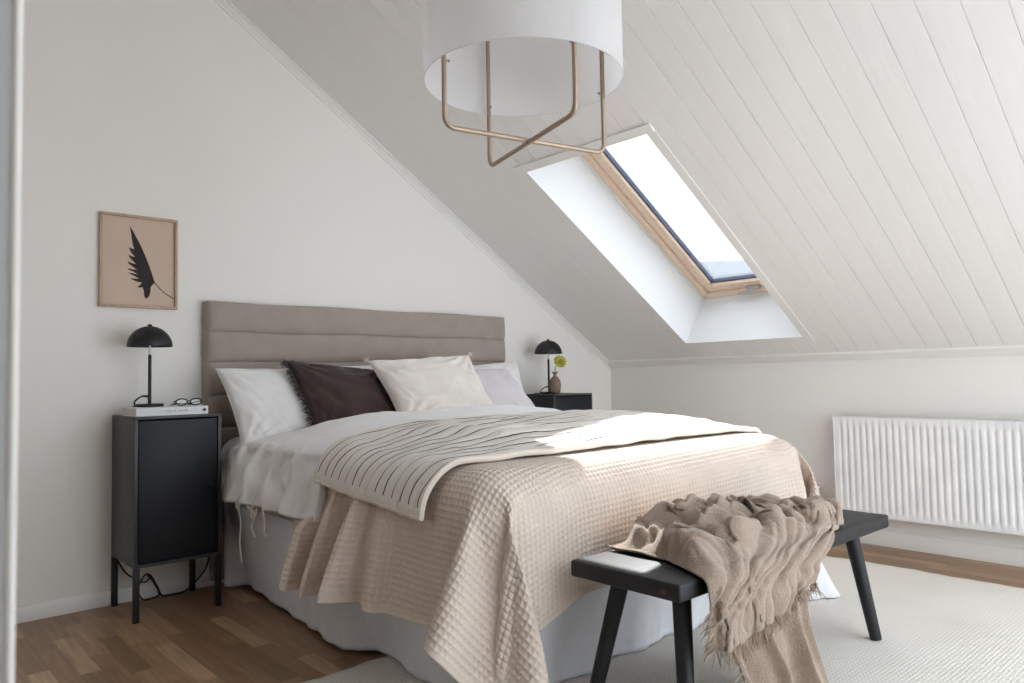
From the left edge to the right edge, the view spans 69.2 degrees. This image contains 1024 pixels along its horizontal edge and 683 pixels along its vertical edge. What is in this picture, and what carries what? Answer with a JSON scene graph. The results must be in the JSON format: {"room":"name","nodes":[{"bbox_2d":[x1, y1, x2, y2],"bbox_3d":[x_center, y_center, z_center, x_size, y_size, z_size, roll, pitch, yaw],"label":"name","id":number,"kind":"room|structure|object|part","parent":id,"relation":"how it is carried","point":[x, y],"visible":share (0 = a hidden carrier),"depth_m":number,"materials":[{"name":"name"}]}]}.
{"room":"bedroom","nodes":[
{"label":"bedroom","id":0,"kind":"room"},
{"bbox_2d":[0,0,12,682],"bbox_3d":[-0.592,-0.691,0.100,0.879,3.300,0.120,1,-4,-42],"label":"door frame","id":1,"kind":"structure","parent":0,"point":[6,6],"depth_m":0.32,"materials":[{"name":"grey paint"}]},
{"bbox_2d":[3,0,22,682],"bbox_3d":[-0.225,-0.686,0.349,0.004,3.300,0.004,1,-4,-42],"label":"trim","id":2,"kind":"structure","parent":1,"relation":"attached to","point":[17,44],"depth_m":0.32,"materials":[{"name":"white paint"}]},
{"bbox_2d":[15,0,611,607],"bbox_3d":[-1.184,-0.574,3.855,5.220,3.646,0.120,1,-4,-42],"label":"wall","id":3,"kind":"structure","parent":0,"point":[165,109],"depth_m":3.43,"materials":[{"name":"paint"}]},
{"bbox_2d":[15,572,223,623],"bbox_3d":[-1.117,1.112,3.719,5.000,0.063,0.012,1,-4,-42],"label":"baseboard","id":4,"kind":"structure","parent":3,"relation":"attached to","point":[44,610],"depth_m":3.14,"materials":[{"name":"white paint"}]},
{"bbox_2d":[98,211,177,309],"bbox_3d":[-1.663,-0.355,3.315,0.322,0.413,0.022,1,-4,-42],"label":"picture frame","id":5,"kind":"object","parent":3,"relation":"attached to","point":[138,259],"visible":1,"depth_m":3.31,"materials":[{"name":"beige paper"}]},
{"bbox_2d":[214,0,610,370],"bbox_3d":[-0.654,-1.002,4.254,3.708,2.374,0.036,1,-4,-42],"label":"trim","id":6,"kind":"structure","parent":3,"relation":"attached to","point":[227,6],"depth_m":4.25,"materials":[{"name":"white paint"}]},
{"bbox_2d":[14,543,1023,682],"bbox_3d":[0.351,1.089,2.100,5.220,0.100,4.620,1,-4,-42],"label":"floor","id":7,"kind":"structure","parent":0,"point":[184,637],"depth_m":2.73,"materials":[{"name":"brown wood"}]},
{"bbox_2d":[118,557,209,600],"bbox_3d":[-1.537,1.006,3.297,0.400,0.252,0.042,1,-4,-42],"label":"power cord","id":8,"kind":"object","parent":7,"relation":"on","point":[149,576],"visible":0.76,"depth_m":3.25,"materials":[{"name":"black plastic"}]},
{"bbox_2d":[111,413,220,623],"bbox_3d":[-1.475,0.718,3.174,0.344,0.811,0.344,1,-4,-42],"label":"nightstand","id":9,"kind":"object","parent":7,"relation":"on","point":[166,470],"visible":0.98,"depth_m":3.06,"materials":[{"name":"black paint"}]},
{"bbox_3d":[-1.697,1.022,3.171,0.022,0.212,0.022,1,-4,-42],"label":"leg","id":10,"kind":"part","parent":9,"relation":"part of","materials":[{"name":"black paint"}]},
{"bbox_3d":[-1.489,1.007,2.940,0.022,0.212,0.022,1,-4,-42],"label":"leg","id":11,"kind":"part","parent":9,"relation":"part of","materials":[{"name":"black paint"}]},
{"bbox_2d":[122,405,207,416],"bbox_3d":[-1.478,0.294,3.166,0.285,0.034,0.215,1,-4,-42],"label":"book","id":12,"kind":"object","parent":9,"relation":"on","point":[174,409],"visible":1,"depth_m":3.09,"materials":[{"name":"white paper"}]},
{"bbox_2d":[126,324,172,406],"bbox_3d":[-1.544,0.102,3.167,0.178,0.354,0.178,1,-4,-42],"label":"table lamp","id":13,"kind":"object","parent":12,"relation":"on","point":[149,336],"visible":1,"depth_m":3.13,"materials":[{"name":"black metal"}]},
{"bbox_3d":[-1.546,-0.022,3.173,0.178,0.088,0.178,1,-4,-42],"label":"lamp shade","id":14,"kind":"part","parent":13,"relation":"part of","materials":[{"name":"black paint"}]},
{"bbox_3d":[-1.543,0.160,3.164,0.013,0.208,0.013,0,-3,-15],"label":"stem","id":15,"kind":"part","parent":13,"relation":"part of","materials":[{"name":"black paint"}]},
{"bbox_2d":[170,398,201,405],"bbox_3d":[-1.424,0.262,3.228,0.090,0.032,0.122,-3,-4,41],"label":"eyeglasses","id":16,"kind":"object","parent":12,"relation":"on","point":[190,402],"visible":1,"depth_m":3.21,"materials":[{"name":"black paint"}]},
{"bbox_3d":[-1.377,0.606,3.067,0.310,0.565,0.016,1,-4,-42],"label":"door","id":17,"kind":"part","parent":9,"relation":"part of","materials":[{"name":"black wood"}]},
{"bbox_3d":[-1.458,1.028,3.386,0.022,0.212,0.022,1,-4,-42],"label":"leg","id":18,"kind":"part","parent":9,"relation":"part of","materials":[{"name":"black paint"}]},
{"bbox_3d":[-1.249,1.013,3.155,0.022,0.212,0.022,1,-4,-42],"label":"leg","id":19,"kind":"part","parent":9,"relation":"part of","materials":[{"name":"black paint"}]},
{"bbox_2d":[203,301,505,580],"bbox_3d":[-0.102,0.444,3.348,1.842,1.324,1.958,1,-4,-42],"label":"bed","id":20,"kind":"object","parent":7,"relation":"on","point":[235,335],"visible":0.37,"depth_m":3.79,"materials":[{"name":"beige fabric"}]},
{"bbox_3d":[-0.068,0.603,3.299,1.700,0.310,1.855,1,-4,-42],"label":"mattress","id":21,"kind":"part","parent":20,"relation":"part of","materials":[{"name":"white fabric"}]},
{"bbox_2d":[215,368,312,443],"bbox_3d":[-1.035,0.299,3.429,0.577,0.359,0.286,1,-4,-42],"label":"pillow","id":22,"kind":"object","parent":20,"relation":"on","point":[264,404],"visible":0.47,"depth_m":3.31,"materials":[{"name":"white fabric"}]},
{"bbox_2d":[280,359,395,425],"bbox_3d":[-0.783,0.272,3.516,0.547,0.386,0.284,1,-4,-42],"label":"cushion","id":23,"kind":"object","parent":20,"relation":"on","point":[329,392],"visible":0.56,"depth_m":3.45,"materials":[{"name":"fabric"}]},
{"bbox_2d":[341,365,372,369],"bbox_3d":[-0.659,0.283,3.831,0.603,0.355,0.225,1,-4,-42],"label":"pillow","id":24,"kind":"object","parent":20,"relation":"on","point":[369,366],"visible":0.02,"depth_m":3.82,"materials":[{"name":"white fabric"}]},
{"bbox_2d":[221,404,560,562],"bbox_3d":[-0.178,0.597,3.391,1.970,0.584,1.424,1,-4,-42],"label":"duvet","id":25,"kind":"object","parent":20,"relation":"on","point":[276,472],"visible":0.41,"depth_m":2.95,"materials":[{"name":"white fabric"}]},
{"bbox_2d":[364,351,492,411],"bbox_3d":[-0.381,0.237,3.746,0.683,0.390,0.310,1,-4,-42],"label":"cushion","id":26,"kind":"object","parent":25,"relation":"on","point":[428,383],"visible":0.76,"depth_m":3.66,"materials":[{"name":"beige fabric"}]},
{"bbox_2d":[474,369,534,406],"bbox_3d":[-0.114,0.297,4.117,0.599,0.295,0.253,1,-4,-42],"label":"cushion","id":27,"kind":"object","parent":25,"relation":"on","point":[499,385],"visible":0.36,"depth_m":4.13,"materials":[{"name":"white fabric"}]},
{"bbox_2d":[314,410,761,520],"bbox_3d":[0.217,0.417,2.957,1.861,0.253,0.684,1,-4,-42],"label":"quilt","id":28,"kind":"object","parent":25,"relation":"on","point":[395,468],"visible":0.94,"depth_m":2.56,"materials":[{"name":"white fabric"}]},
{"bbox_2d":[473,361,523,390],"bbox_3d":[-0.140,0.290,4.265,0.680,0.363,0.262,1,-4,-42],"label":"pillow","id":29,"kind":"object","parent":20,"relation":"on","point":[511,367],"visible":0.16,"depth_m":4.42,"materials":[{"name":"white fabric"}]},
{"bbox_2d":[223,502,839,682],"bbox_3d":[0.029,0.893,3.249,1.836,0.389,2.031,1,-4,-42],"label":"valance","id":30,"kind":"object","parent":20,"relation":"hanging from","point":[570,641],"visible":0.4,"depth_m":2.55,"materials":[{"name":"white fabric"}]},
{"bbox_2d":[279,432,819,682],"bbox_3d":[0.234,0.726,2.870,2.048,0.666,1.291,1,-4,-42],"label":"bedspread","id":31,"kind":"object","parent":20,"relation":"on","point":[487,566],"visible":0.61,"depth_m":2.20,"materials":[{"name":"beige fabric"}]},
{"bbox_2d":[526,393,591,410],"bbox_3d":[0.284,0.750,4.754,0.350,0.832,0.344,1,-4,-42],"label":"nightstand","id":32,"kind":"object","parent":7,"relation":"on","point":[561,401],"visible":0.23,"depth_m":4.64,"materials":[{"name":"black paint"}]},
{"bbox_2d":[535,339,561,393],"bbox_3d":[0.235,0.160,4.775,0.178,0.353,0.178,0,-3,-19],"label":"table lamp","id":33,"kind":"object","parent":32,"relation":"on","point":[548,347],"visible":0.97,"depth_m":4.73,"materials":[{"name":"black metal"}]},
{"bbox_3d":[0.236,0.218,4.772,0.013,0.208,0.013,-2,-3,21],"label":"stem","id":34,"kind":"part","parent":33,"relation":"part of","materials":[{"name":"black paint"}]},
{"bbox_3d":[0.233,0.036,4.781,0.178,0.088,0.178,1,-4,-42],"label":"lamp shade","id":35,"kind":"part","parent":33,"relation":"part of","materials":[{"name":"black paint"}]},
{"bbox_2d":[549,372,560,393],"bbox_3d":[0.272,0.260,4.678,0.076,0.139,0.075,1,-4,-42],"label":"bud vase","id":36,"kind":"object","parent":32,"relation":"on","point":[555,383],"visible":1,"depth_m":4.65,"materials":[{"name":"beige ceramic"}]},
{"bbox_2d":[554,355,566,371],"bbox_3d":[0.305,0.152,4.700,0.085,0.132,0.036,0,-3,-15],"label":"flower","id":37,"kind":"object","parent":36,"relation":"on","point":[559,360],"visible":1,"depth_m":4.70,"materials":[{"name":"yellow plant"}]},
{"bbox_3d":[0.382,0.638,4.648,0.316,0.586,0.016,1,-4,-42],"label":"door","id":38,"kind":"part","parent":32,"relation":"part of","materials":[{"name":"black wood"}]},
{"bbox_2d":[302,556,1023,682],"bbox_3d":[1.118,1.016,2.057,3.027,0.012,2.750,1,-4,-42],"label":"rug","id":39,"kind":"object","parent":7,"relation":"on","point":[935,628],"visible":0.39,"depth_m":2.54,"materials":[{"name":"beige fabric"}]},
{"bbox_2d":[571,509,887,682],"bbox_3d":[0.754,0.823,2.347,1.254,0.422,0.366,1,-4,-42],"label":"bench","id":40,"kind":"object","parent":39,"relation":"on","point":[624,571],"visible":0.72,"depth_m":2.04,"materials":[{"name":"black wood"}]},
{"bbox_3d":[0.270,0.838,2.085,0.140,0.386,0.051,-1,-3,2],"label":"leg","id":41,"kind":"part","parent":40,"relation":"part of","materials":[{"name":"black wood"}]},
{"bbox_3d":[0.443,0.826,1.893,0.051,0.386,0.140,-1,-3,5],"label":"leg","id":42,"kind":"part","parent":40,"relation":"part of","materials":[{"name":"black wood"}]},
{"bbox_2d":[601,493,843,682],"bbox_3d":[0.726,0.740,2.238,0.971,0.562,0.558,1,-4,-42],"label":"throw blanket","id":43,"kind":"object","parent":40,"relation":"on","point":[758,559],"visible":1,"depth_m":2.04,"materials":[{"name":"beige fabric"}]},
{"bbox_3d":[1.223,0.845,2.598,0.113,0.383,0.050,-2,-3,21],"label":"leg","id":44,"kind":"part","parent":40,"relation":"part of","materials":[{"name":"black wood"}]},
{"bbox_2d":[229,0,1023,360],"bbox_3d":[0.431,-1.277,2.324,5.552,2.672,4.620,1,-4,-42],"label":"ceiling","id":45,"kind":"structure","parent":0,"point":[867,156],"depth_m":3.19,"materials":[{"name":"white wood"}]},
{"bbox_2d":[423,0,623,166],"bbox_3d":[0.023,-1.157,2.070,0.548,1.239,0.548,1,-4,-42],"label":"pendant lamp","id":46,"kind":"object","parent":45,"relation":"hanging from","point":[505,58],"visible":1,"depth_m":2.13,"materials":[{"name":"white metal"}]},
{"bbox_3d":[0.028,-0.887,2.057,0.546,0.340,0.546,1,-4,-42],"label":"lamp shade","id":47,"kind":"part","parent":46,"relation":"part of","materials":[{"name":"white fabric"}]},
{"bbox_3d":[0.043,-0.798,2.053,0.523,0.507,0.013,1,-3,-30],"label":"brass rod","id":48,"kind":"part","parent":46,"relation":"part of","materials":[{"name":"gold metal"}]},
{"bbox_3d":[0.039,-0.795,2.051,0.013,0.513,0.523,0,-3,-26],"label":"brass rod","id":49,"kind":"part","parent":46,"relation":"part of","materials":[{"name":"gold metal"}]},
{"bbox_2d":[514,123,813,347],"bbox_3d":[0.922,-0.627,4.074,1.665,1.269,0.869,1,-4,-42],"label":"window","id":50,"kind":"structure","parent":45,"relation":"attached to","point":[627,198],"depth_m":4.34,"materials":[{"name":"white paint"}]},
{"bbox_3d":[1.011,-0.786,4.164,1.418,0.946,0.759,1,-4,-42],"label":"frame","id":51,"kind":"part","parent":50,"relation":"part of","materials":[{"name":"brown wood"}]},
{"bbox_3d":[1.010,-0.785,4.163,1.325,0.873,0.667,1,-4,-42],"label":"sash","id":52,"kind":"part","parent":50,"relation":"part of","materials":[{"name":"brown wood"}]},
{"bbox_3d":[1.014,-0.793,4.167,1.203,0.768,0.555,1,-4,-42],"label":"glass pane","id":53,"kind":"part","parent":50,"relation":"part of","materials":[{"name":"white"}]},
{"bbox_3d":[1.437,-0.309,4.587,0.025,0.035,0.106,1,-4,-42],"label":"handle lever","id":54,"kind":"part","parent":50,"relation":"part of","materials":[{"name":"metal"}]},
{"bbox_3d":[1.481,-0.331,4.557,0.031,0.031,0.090,1,-4,-42],"label":"handle","id":55,"kind":"part","parent":50,"relation":"part of","materials":[{"name":"metal"}]},
{"bbox_2d":[611,359,1023,548],"bbox_3d":[2.279,0.602,3.784,0.120,1.163,4.500,1,-4,-42],"label":"wall","id":56,"kind":"structure","parent":0,"point":[796,405],"depth_m":4.24,"materials":[{"name":"paint"}]},
{"bbox_2d":[608,345,1023,369],"bbox_3d":[2.206,0.066,3.746,0.058,0.067,4.490,1,-4,-42],"label":"trim","id":57,"kind":"structure","parent":56,"relation":"attached to","point":[1012,352],"depth_m":4.16,"materials":[{"name":"white paint"}]},
{"bbox_2d":[832,416,1023,535],"bbox_3d":[2.218,0.649,3.684,0.100,0.528,1.205,1,-4,-42],"label":"radiator","id":58,"kind":"object","parent":56,"relation":"attached to","point":[959,473],"visible":0.87,"depth_m":3.73,"materials":[{"name":"white metal"}]},
{"bbox_2d":[833,416,1023,421],"bbox_3d":[2.196,0.387,3.682,0.054,0.004,1.200,1,-4,-42],"label":"grille","id":59,"kind":"object","parent":58,"relation":"attached to","point":[835,418],"depth_m":3.85,"materials":[{"name":"white metal"}]},
{"bbox_2d":[860,530,1023,567],"bbox_3d":[2.241,1.039,3.715,0.012,0.085,4.488,1,-4,-42],"label":"baseboard","id":60,"kind":"structure","parent":56,"relation":"attached to","point":[1010,556],"depth_m":3.75,"materials":[{"name":"white paint"}]}
]}

